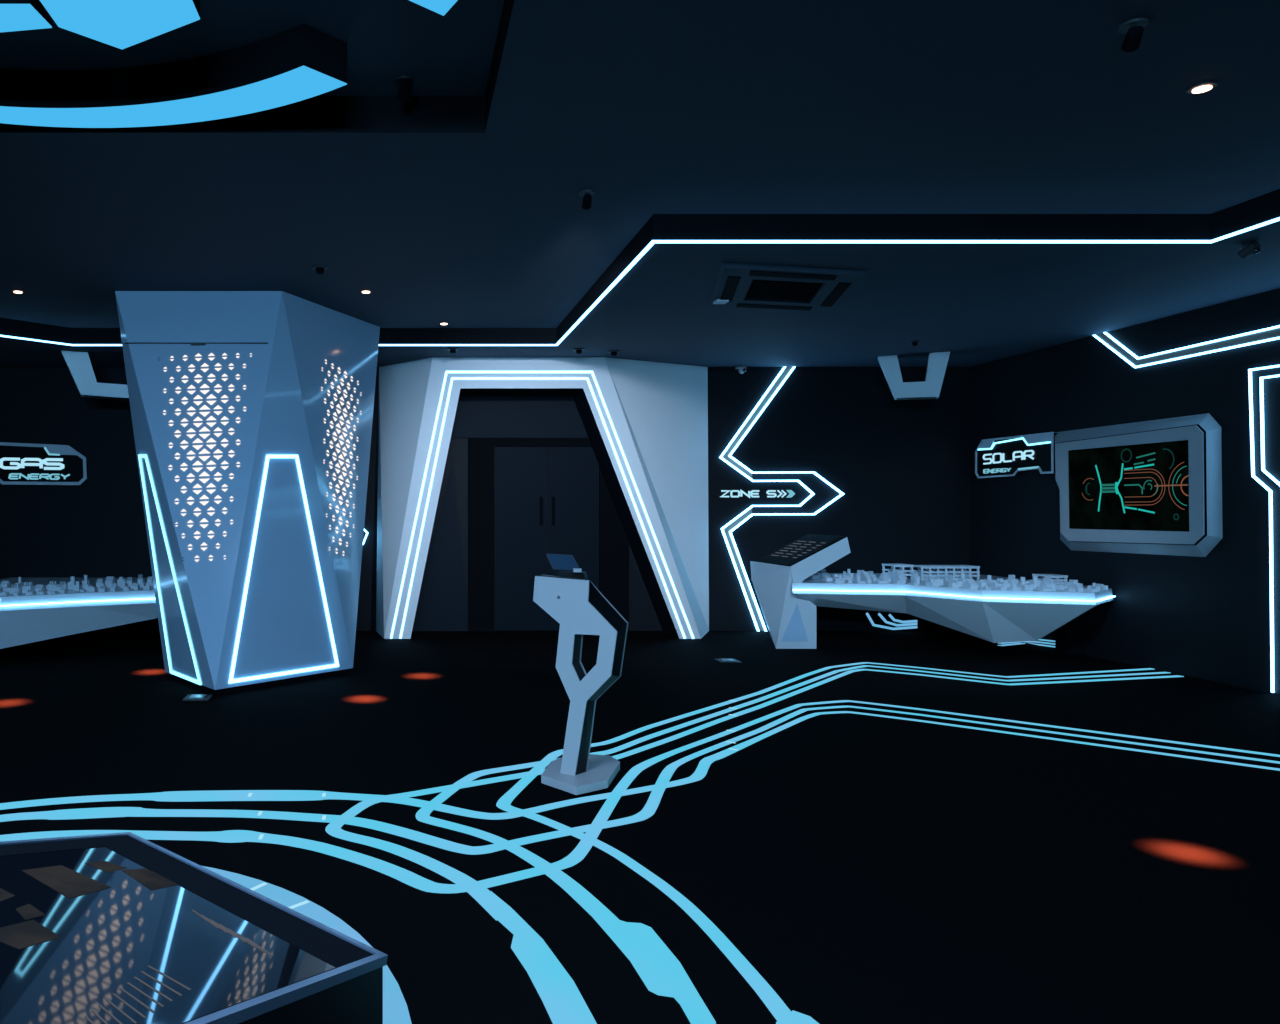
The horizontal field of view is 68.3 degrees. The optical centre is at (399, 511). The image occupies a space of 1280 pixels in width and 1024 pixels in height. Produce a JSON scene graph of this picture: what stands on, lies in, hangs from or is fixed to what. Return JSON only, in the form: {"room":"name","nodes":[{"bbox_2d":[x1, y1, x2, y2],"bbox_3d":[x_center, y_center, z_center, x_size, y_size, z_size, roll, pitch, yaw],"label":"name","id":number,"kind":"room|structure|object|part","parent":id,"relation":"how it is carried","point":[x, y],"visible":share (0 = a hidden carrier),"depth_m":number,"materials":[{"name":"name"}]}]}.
{"room":"exhibition hall","nodes":[
{"label":"exhibition hall","id":0,"kind":"room"},
{"bbox_2d":[0,367,969,630],"bbox_3d":[-0.405,-0.450,11.400,15.390,3.900,0.100,0,0,0],"label":"wall","id":1,"kind":"structure","parent":0,"point":[901,468],"depth_m":11.35,"materials":[{"name":"black paint"}]},
{"bbox_2d":[0,442,86,484],"bbox_3d":[-4.804,-0.620,11.304,1.762,0.569,0.088,0,0,0],"label":"wall sign","id":2,"kind":"object","parent":1,"relation":"attached to","point":[20,463],"visible":1,"depth_m":11.28,"materials":[{"name":"black paint"}]},
{"bbox_3d":[-4.223,-0.763,11.272,0.426,0.104,0.014,0,0,0],"label":"corner plate","id":3,"kind":"part","parent":2,"relation":"part of","materials":[{"name":"white paint"}]},
{"bbox_2d":[468,438,628,630],"bbox_3d":[1.866,0.283,11.304,2.018,2.433,0.088,0,0,0],"label":"door","id":4,"kind":"structure","parent":1,"relation":"in","point":[584,523],"depth_m":11.32,"materials":[{"name":"metal"}]},
{"bbox_3d":[1.772,-0.019,11.290,0.036,0.340,0.060,0,0,0],"label":"handle","id":5,"kind":"part","parent":4,"relation":"part of","materials":[{"name":"black metal"}]},
{"bbox_3d":[1.923,-0.019,11.290,0.036,0.340,0.060,0,0,0],"label":"handle","id":6,"kind":"part","parent":4,"relation":"part of","materials":[{"name":"black metal"}]},
{"bbox_2d":[735,365,746,373],"bbox_3d":[4.275,-1.802,11.250,0.100,0.152,0.196,0,0,0],"label":"security camera","id":7,"kind":"object","parent":1,"relation":"attached to","point":[742,369],"visible":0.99,"depth_m":11.21,"materials":[{"name":"black plastic"}]},
{"bbox_2d":[720,489,794,497],"bbox_3d":[4.504,-0.230,11.342,0.954,0.114,0.012,0,0,0],"label":"sign","id":8,"kind":"object","parent":1,"relation":"attached to","point":[750,493],"visible":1,"depth_m":11.34,"materials":[{"name":"plastic"}]},
{"bbox_2d":[719,366,843,630],"bbox_3d":[4.806,-0.154,11.329,1.569,3.366,0.031,0,0,0],"label":"light strip","id":9,"kind":"object","parent":1,"relation":"attached to","point":[726,456],"visible":0.94,"depth_m":11.32,"materials":[{"name":"white plastic"}]},
{"bbox_2d":[866,612,916,629],"bbox_3d":[6.195,1.377,11.344,0.651,0.222,0.008,0,0,0],"label":"light strip","id":10,"kind":"object","parent":1,"relation":"attached to","point":[867,614],"visible":1,"depth_m":11.34,"materials":[{"name":"blue plastic"}]},
{"bbox_2d":[878,613,916,626],"bbox_3d":[6.272,1.357,11.344,0.498,0.174,0.008,0,0,0],"label":"light strip","id":11,"kind":"object","parent":1,"relation":"attached to","point":[879,614],"visible":1,"depth_m":11.34,"materials":[{"name":"blue plastic"}]},
{"bbox_2d":[888,614,916,622],"bbox_3d":[6.338,1.342,11.344,0.365,0.120,0.008,0,0,0],"label":"light strip","id":12,"kind":"object","parent":1,"relation":"attached to","point":[889,615],"visible":1,"depth_m":11.34,"materials":[{"name":"blue plastic"}]},
{"bbox_2d":[0,0,1279,366],"bbox_3d":[-0.405,-2.070,3.175,15.190,0.480,16.350,0,0,0],"label":"ceiling","id":13,"kind":"structure","parent":0,"point":[458,202],"depth_m":5.46,"materials":[{"name":"paint"}]},
{"bbox_2d":[11,290,23,292],"bbox_3d":[-3.474,-2.003,8.185,0.110,0.014,0.110,0,0,0],"label":"recessed light","id":14,"kind":"object","parent":13,"relation":"in","point":[14,291],"visible":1,"depth_m":8.16,"materials":[{"name":"plastic"}]},
{"bbox_2d":[0,0,51,31],"bbox_3d":[-1.823,-2.107,3.684,0.755,0.195,0.232,0,0,0],"label":"panel light","id":15,"kind":"object","parent":13,"relation":"attached to","point":[15,15],"visible":1,"depth_m":3.66,"materials":[{"name":"blue plastic"}]},
{"bbox_2d":[61,351,128,399],"bbox_3d":[-3.225,-1.565,10.499,1.358,0.524,0.220,0,0,-18],"label":"hood","id":16,"kind":"object","parent":13,"relation":"hanging from","point":[79,365],"visible":0.54,"depth_m":10.27,"materials":[{"name":"plastic"}]},
{"bbox_3d":[-3.254,-1.319,10.490,0.801,0.032,0.154,0,0,-18],"label":"underside panel","id":17,"kind":"part","parent":16,"relation":"part of","materials":[{"name":"plastic"}]},
{"bbox_2d":[40,0,199,48],"bbox_3d":[-1.118,-2.107,3.181,0.604,0.195,1.462,0,0,0],"label":"panel light","id":18,"kind":"object","parent":13,"relation":"attached to","point":[121,24],"visible":1,"depth_m":3.65,"materials":[{"name":"blue plastic"}]},
{"bbox_2d":[0,23,346,127],"bbox_3d":[-2.035,-2.107,4.145,3.493,0.195,0.998,0,0,-15],"label":"light","id":19,"kind":"object","parent":13,"relation":"attached to","point":[301,62],"visible":1,"depth_m":4.43,"materials":[{"name":"blue plastic"}]},
{"bbox_2d":[0,65,346,127],"bbox_3d":[-2.035,-2.013,4.145,3.493,0.005,0.998,0,0,-15],"label":"diffuser","id":20,"kind":"object","parent":19,"relation":"attached to","point":[291,84],"depth_m":4.47,"materials":[{"name":"blue plastic"}]},
{"bbox_2d":[312,265,327,273],"bbox_3d":[-0.656,-1.984,7.384,0.140,0.049,0.140,0,0,0],"label":"ceiling sensor","id":21,"kind":"object","parent":13,"relation":"attached to","point":[320,269],"visible":1,"depth_m":7.35,"materials":[{"name":"plastic"}]},
{"bbox_2d":[360,290,371,292],"bbox_3d":[-0.309,-2.003,8.185,0.110,0.014,0.110,0,0,0],"label":"recessed light","id":22,"kind":"object","parent":13,"relation":"in","point":[361,291],"visible":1,"depth_m":8.16,"materials":[{"name":"plastic"}]},
{"bbox_2d":[395,75,414,101],"bbox_3d":[0.025,-2.153,4.596,0.100,0.105,0.100,0,0,0],"label":"ceiling spotlight","id":23,"kind":"object","parent":13,"relation":"attached to","point":[406,82],"visible":1,"depth_m":4.58,"materials":[{"name":"plastic"}]},
{"bbox_2d":[409,0,457,15],"bbox_3d":[0.065,-2.107,3.174,0.370,0.195,0.947,0,0,0],"label":"panel light","id":24,"kind":"object","parent":13,"relation":"attached to","point":[441,7],"visible":1,"depth_m":3.56,"materials":[{"name":"blue plastic"}]},
{"bbox_2d":[447,347,458,352],"bbox_3d":[0.593,-1.804,10.073,0.140,0.049,0.140,0,0,0],"label":"ceiling sensor","id":25,"kind":"object","parent":13,"relation":"attached to","point":[453,349],"visible":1,"depth_m":10.04,"materials":[{"name":"plastic"}]},
{"bbox_2d":[573,348,584,353],"bbox_3d":[2.010,-1.804,10.104,0.140,0.049,0.140,0,0,0],"label":"ceiling sensor","id":26,"kind":"object","parent":13,"relation":"attached to","point":[578,350],"visible":1,"depth_m":10.07,"materials":[{"name":"plastic"}]},
{"bbox_2d":[579,189,594,209],"bbox_3d":[1.175,-1.958,5.653,0.100,0.102,0.100,0,0,0],"label":"ceiling spotlight","id":27,"kind":"object","parent":13,"relation":"attached to","point":[587,194],"visible":1,"depth_m":5.63,"materials":[{"name":"plastic"}]},
{"bbox_2d":[608,350,619,355],"bbox_3d":[2.432,-1.804,10.230,0.140,0.049,0.140,0,0,0],"label":"ceiling sensor","id":28,"kind":"object","parent":13,"relation":"attached to","point":[613,352],"visible":1,"depth_m":10.20,"materials":[{"name":"plastic"}]},
{"bbox_2d":[0,217,1279,345],"bbox_3d":[1.624,-1.823,3.970,17.164,0.014,9.351,0,0,38],"label":"recessed light","id":29,"kind":"object","parent":13,"relation":"in","point":[652,242],"visible":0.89,"depth_m":6.06,"materials":[{"name":"white plastic"}]},
{"bbox_2d":[710,262,866,311],"bbox_3d":[3.137,-1.804,7.369,1.084,0.049,1.923,0,0,16],"label":"air conditioner","id":30,"kind":"object","parent":13,"relation":"attached to","point":[738,285],"visible":1,"depth_m":7.22,"materials":[{"name":"paint"}]},
{"bbox_2d":[745,279,822,300],"bbox_3d":[3.137,-1.818,7.369,0.563,0.016,1.000,0,0,16],"label":"grille","id":31,"kind":"object","parent":30,"relation":"attached to","point":[755,289],"depth_m":7.36,"materials":[{"name":"black metal"}]},
{"bbox_2d":[878,352,949,399],"bbox_3d":[5.991,-1.573,10.506,0.729,0.509,0.220,0,0,27],"label":"hood","id":32,"kind":"object","parent":13,"relation":"hanging from","point":[930,388],"visible":1,"depth_m":10.40,"materials":[{"name":"plastic"}]},
{"bbox_3d":[6.020,-1.324,10.492,0.403,0.011,0.154,0,0,27],"label":"underside panel","id":33,"kind":"part","parent":32,"relation":"part of","materials":[{"name":"plastic"}]},
{"bbox_2d":[910,340,919,345],"bbox_3d":[5.511,-1.804,9.632,0.100,0.049,0.100,0,0,0],"label":"ceiling sensor","id":34,"kind":"object","parent":13,"relation":"attached to","point":[914,342],"visible":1,"depth_m":9.61,"materials":[{"name":"plastic"}]},
{"bbox_2d":[1117,18,1148,51],"bbox_3d":[3.019,-1.958,3.707,0.100,0.102,0.100,0,0,0],"label":"ceiling spotlight","id":35,"kind":"object","parent":13,"relation":"attached to","point":[1134,28],"visible":1,"depth_m":3.69,"materials":[{"name":"plastic"}]},
{"bbox_2d":[1187,81,1217,93],"bbox_3d":[3.793,-2.003,4.256,0.110,0.014,0.110,0,0,0],"label":"recessed light","id":36,"kind":"object","parent":13,"relation":"in","point":[1206,86],"visible":1,"depth_m":4.24,"materials":[{"name":"plastic"}]},
{"bbox_2d":[1238,242,1260,258],"bbox_3d":[5.784,-1.782,6.121,0.071,0.099,0.128,0,0,0],"label":"security camera","id":37,"kind":"object","parent":13,"relation":"attached to","point":[1248,249],"visible":1,"depth_m":6.11,"materials":[{"name":"plastic"}]},
{"bbox_2d":[0,631,1279,1023],"bbox_3d":[-0.405,1.550,3.175,15.390,0.100,16.550,0,0,0],"label":"floor","id":38,"kind":"structure","parent":0,"point":[870,869],"depth_m":4.51,"materials":[{"name":"black carpet"}]},
{"bbox_2d":[0,574,157,648],"bbox_3d":[-3.659,1.090,9.834,2.490,0.821,2.992,0,0,0],"label":"desk","id":39,"kind":"object","parent":38,"relation":"on","point":[32,610],"visible":0.98,"depth_m":9.22,"materials":[{"name":"white paint"}]},
{"bbox_2d":[0,598,154,606],"bbox_3d":[-3.587,0.910,8.998,2.921,0.009,0.299,0,0,-32],"label":"light","id":40,"kind":"object","parent":39,"relation":"attached to","point":[60,602],"depth_m":9.09,"materials":[{"name":"white plastic"}]},
{"bbox_2d":[0,832,387,1023],"bbox_3d":[-0.695,0.985,1.438,0.955,1.030,1.727,0,0,27],"label":"table","id":41,"kind":"object","parent":38,"relation":"on","point":[112,928],"visible":1,"depth_m":1.58,"materials":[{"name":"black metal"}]},
{"bbox_2d":[183,694,212,700],"bbox_3d":[-1.625,1.490,7.239,0.200,0.019,0.200,0,0,0],"label":"socket","id":42,"kind":"object","parent":38,"relation":"on","point":[190,697],"visible":1,"depth_m":7.18,"materials":[{"name":"metal"}]},
{"bbox_3d":[-1.625,1.484,7.239,0.120,0.008,0.120,0,0,0],"label":"socket lid","id":43,"kind":"part","parent":42,"relation":"part of","materials":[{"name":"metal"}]},
{"bbox_2d":[115,291,379,694],"bbox_3d":[-1.261,-0.253,8.752,1.818,3.506,2.749,0,0,27],"label":"column","id":44,"kind":"structure","parent":38,"relation":"on","point":[252,411],"depth_m":8.00,"materials":[{"name":"white paint"}]},
{"bbox_3d":[-1.802,-1.501,8.045,0.134,0.030,0.011,0,0,0],"label":"latch plate","id":45,"kind":"part","parent":44,"relation":"part of","materials":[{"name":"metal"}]},
{"bbox_2d":[158,353,250,561],"bbox_3d":[-1.737,-0.499,7.800,0.843,1.840,0.446,0,0,0],"label":"grille","id":46,"kind":"object","parent":44,"relation":"attached to","point":[204,399],"depth_m":7.81,"materials":[{"name":"plastic"}]},
{"bbox_2d":[321,360,361,555],"bbox_3d":[-0.529,-0.519,8.740,0.257,1.908,0.938,0,0,29],"label":"grille","id":47,"kind":"object","parent":44,"relation":"attached to","point":[341,383],"depth_m":8.68,"materials":[{"name":"plastic"}]},
{"bbox_2d":[202,866,372,947],"bbox_3d":[-0.458,1.496,3.441,0.255,0.007,0.991,0,0,-33],"label":"floor light ring","id":48,"kind":"object","parent":38,"relation":"on","point":[291,900],"depth_m":3.45,"materials":[{"name":"blue plastic"}]},
{"bbox_2d":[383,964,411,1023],"bbox_3d":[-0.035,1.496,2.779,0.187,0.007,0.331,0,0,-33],"label":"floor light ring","id":49,"kind":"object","parent":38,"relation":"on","point":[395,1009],"depth_m":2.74,"materials":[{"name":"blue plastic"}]},
{"bbox_2d":[376,357,708,638],"bbox_3d":[1.797,-0.165,10.986,4.198,3.326,0.721,0,0,0],"label":"arch","id":50,"kind":"object","parent":38,"relation":"on","point":[645,423],"visible":1,"depth_m":10.89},
{"bbox_3d":[1.713,-1.377,11.334,2.977,0.887,0.027,0,0,0],"label":"lintel panel","id":51,"kind":"part","parent":50,"relation":"part of","materials":[{"name":"black paint"}]},
{"bbox_2d":[533,575,628,794],"bbox_3d":[1.013,0.926,5.074,0.523,1.132,0.667,0,0,0],"label":"tablet stand","id":52,"kind":"object","parent":38,"relation":"on","point":[579,608],"visible":1,"depth_m":4.94,"materials":[{"name":"white paint"}]},
{"bbox_2d":[546,553,588,578],"bbox_3d":[0.943,0.304,5.029,0.244,0.143,0.121,0,0,0],"label":"tablet","id":53,"kind":"object","parent":52,"relation":"on","point":[566,565],"visible":1,"depth_m":5.02,"materials":[{"name":"plastic"}]},
{"bbox_2d":[0,700,1279,892],"bbox_3d":[2.730,1.497,5.348,9.613,0.006,3.618,0,0,0],"label":"light strip","id":54,"kind":"object","parent":38,"relation":"on","point":[581,850],"visible":0.97,"depth_m":4.15,"materials":[{"name":"blue plastic"}]},
{"bbox_2d":[0,706,1279,854],"bbox_3d":[2.564,1.497,5.251,9.548,0.006,3.415,0,0,0],"label":"light strip","id":55,"kind":"object","parent":38,"relation":"on","point":[650,807],"visible":1,"depth_m":4.45,"materials":[{"name":"blue plastic"}]},
{"bbox_2d":[0,711,1279,819],"bbox_3d":[2.559,1.498,5.380,9.487,0.005,2.918,0,0,6],"label":"light strip","id":56,"kind":"object","parent":38,"relation":"on","point":[704,764],"visible":1,"depth_m":4.75,"materials":[{"name":"blue plastic"}]},
{"bbox_2d":[715,659,741,662],"bbox_3d":[3.291,1.490,9.030,0.200,0.019,0.200,0,0,0],"label":"socket","id":57,"kind":"object","parent":38,"relation":"on","point":[718,660],"visible":1,"depth_m":8.97,"materials":[{"name":"metal"}]},
{"bbox_2d":[325,669,1183,1023],"bbox_3d":[3.077,1.496,6.071,8.906,0.008,2.283,0,0,-42],"label":"light strip","id":58,"kind":"object","parent":38,"relation":"on","point":[558,992],"visible":0.97,"depth_m":3.52,"materials":[{"name":"blue plastic"}]},
{"bbox_2d":[416,665,1169,1023],"bbox_3d":[3.221,1.496,6.218,8.732,0.007,2.354,0,0,-44],"label":"light strip","id":59,"kind":"object","parent":38,"relation":"on","point":[662,973],"visible":0.96,"depth_m":3.35,"materials":[{"name":"blue plastic"}]},
{"bbox_2d":[750,534,850,648],"bbox_3d":[4.527,0.881,10.422,0.816,1.235,1.135,0,0,0],"label":"console","id":60,"kind":"object","parent":38,"relation":"on","point":[790,619],"visible":0.99,"depth_m":9.87,"materials":[{"name":"white paint"}]},
{"bbox_3d":[4.322,1.205,9.857,0.296,0.416,0.004,0,0,0],"label":"facet panel","id":61,"kind":"part","parent":60,"relation":"part of","materials":[{"name":"white paint"}]},
{"bbox_3d":[4.606,0.559,10.321,0.660,0.570,0.930,0,0,0],"label":"slanted arm","id":62,"kind":"part","parent":60,"relation":"part of","materials":[{"name":"white paint"}]},
{"bbox_2d":[496,662,1154,1023],"bbox_3d":[3.289,1.497,6.269,2.468,0.006,8.791,0,0,44],"label":"light strip","id":63,"kind":"object","parent":38,"relation":"on","point":[773,1002],"visible":0.94,"depth_m":3.79,"materials":[{"name":"blue plastic"}]},
{"bbox_2d":[792,564,1115,654],"bbox_3d":[5.720,1.050,9.930,2.930,0.895,2.800,0,0,0],"label":"desk","id":64,"kind":"object","parent":38,"relation":"on","point":[995,609],"visible":0.98,"depth_m":9.32,"materials":[{"name":"white paint"}]},
{"bbox_2d":[882,564,913,578],"bbox_3d":[5.757,0.686,10.410,0.236,0.167,0.250,0,0,0],"label":"model","id":65,"kind":"object","parent":64,"relation":"on","point":[891,572],"depth_m":10.34,"materials":[{"name":"white plastic"}]},
{"bbox_2d":[909,565,979,579],"bbox_3d":[6.233,0.692,10.310,0.665,0.157,0.250,0,0,0],"label":"model","id":66,"kind":"object","parent":64,"relation":"on","point":[942,574],"depth_m":10.19,"materials":[{"name":"white plastic"}]},
{"bbox_2d":[793,589,1115,601],"bbox_3d":[5.646,0.845,9.151,3.005,0.009,0.640,0,0,16],"label":"light","id":67,"kind":"object","parent":64,"relation":"attached to","point":[929,593],"depth_m":9.04,"materials":[{"name":"white plastic"}]},
{"bbox_2d":[1032,574,1067,583],"bbox_3d":[6.831,0.714,9.460,0.197,0.112,0.250,0,0,0],"label":"model","id":68,"kind":"object","parent":64,"relation":"on","point":[1056,578],"depth_m":9.34,"materials":[{"name":"white plastic"}]},
{"bbox_2d":[970,288,1279,694],"bbox_3d":[7.240,-0.450,3.175,0.100,3.900,16.350,0,0,0],"label":"wall","id":69,"kind":"structure","parent":0,"point":[1208,617],"depth_m":8.51,"materials":[{"name":"black paint"}]},
{"bbox_2d":[975,432,1057,477],"bbox_3d":[7.146,-0.649,10.464,0.085,0.468,1.324,0,0,0],"label":"wall sign","id":70,"kind":"object","parent":69,"relation":"attached to","point":[1013,455],"visible":1,"depth_m":10.41,"materials":[{"name":"black paint"}]},
{"bbox_3d":[7.113,-0.813,10.917,0.012,0.093,0.279,0,0,0],"label":"corner plate","id":71,"kind":"part","parent":70,"relation":"part of","materials":[{"name":"white paint"}]},
{"bbox_3d":[7.113,-0.813,10.044,0.012,0.097,0.448,0,0,0],"label":"corner plate","id":72,"kind":"part","parent":70,"relation":"part of","materials":[{"name":"white paint"}]},
{"bbox_2d":[998,643,1054,647],"bbox_3d":[6.951,1.489,10.005,0.474,0.063,0.758,0,0,0],"label":"light strip","id":73,"kind":"object","parent":69,"relation":"attached to","point":[1013,643],"visible":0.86,"depth_m":10.14,"materials":[{"name":"blue plastic"}]},
{"bbox_2d":[999,641,1054,644],"bbox_3d":[7.008,1.469,10.032,0.361,0.088,0.840,0,0,0],"label":"light strip","id":74,"kind":"object","parent":69,"relation":"attached to","point":[1020,641],"visible":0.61,"depth_m":10.24,"materials":[{"name":"blue plastic"}]},
{"bbox_2d":[1054,413,1222,556],"bbox_3d":[7.112,-0.234,8.879,0.155,1.288,2.029,0,0,0],"label":"wall display","id":75,"kind":"object","parent":69,"relation":"attached to","point":[1152,486],"visible":1,"depth_m":8.55,"materials":[{"name":"black glass"}]},
{"bbox_2d":[1093,325,1279,367],"bbox_3d":[7.178,-1.640,7.851,0.015,0.470,3.022,0,0,0],"label":"light strip","id":76,"kind":"object","parent":69,"relation":"attached to","point":[1272,333],"visible":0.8,"depth_m":8.15,"materials":[{"name":"white plastic"}]},
{"bbox_2d":[1248,365,1279,692],"bbox_3d":[7.177,0.139,6.975,0.014,2.692,1.265,0,0,0],"label":"light strip","id":77,"kind":"object","parent":69,"relation":"attached to","point":[1269,475],"visible":1,"depth_m":7.43,"materials":[{"name":"white plastic"}]}
]}

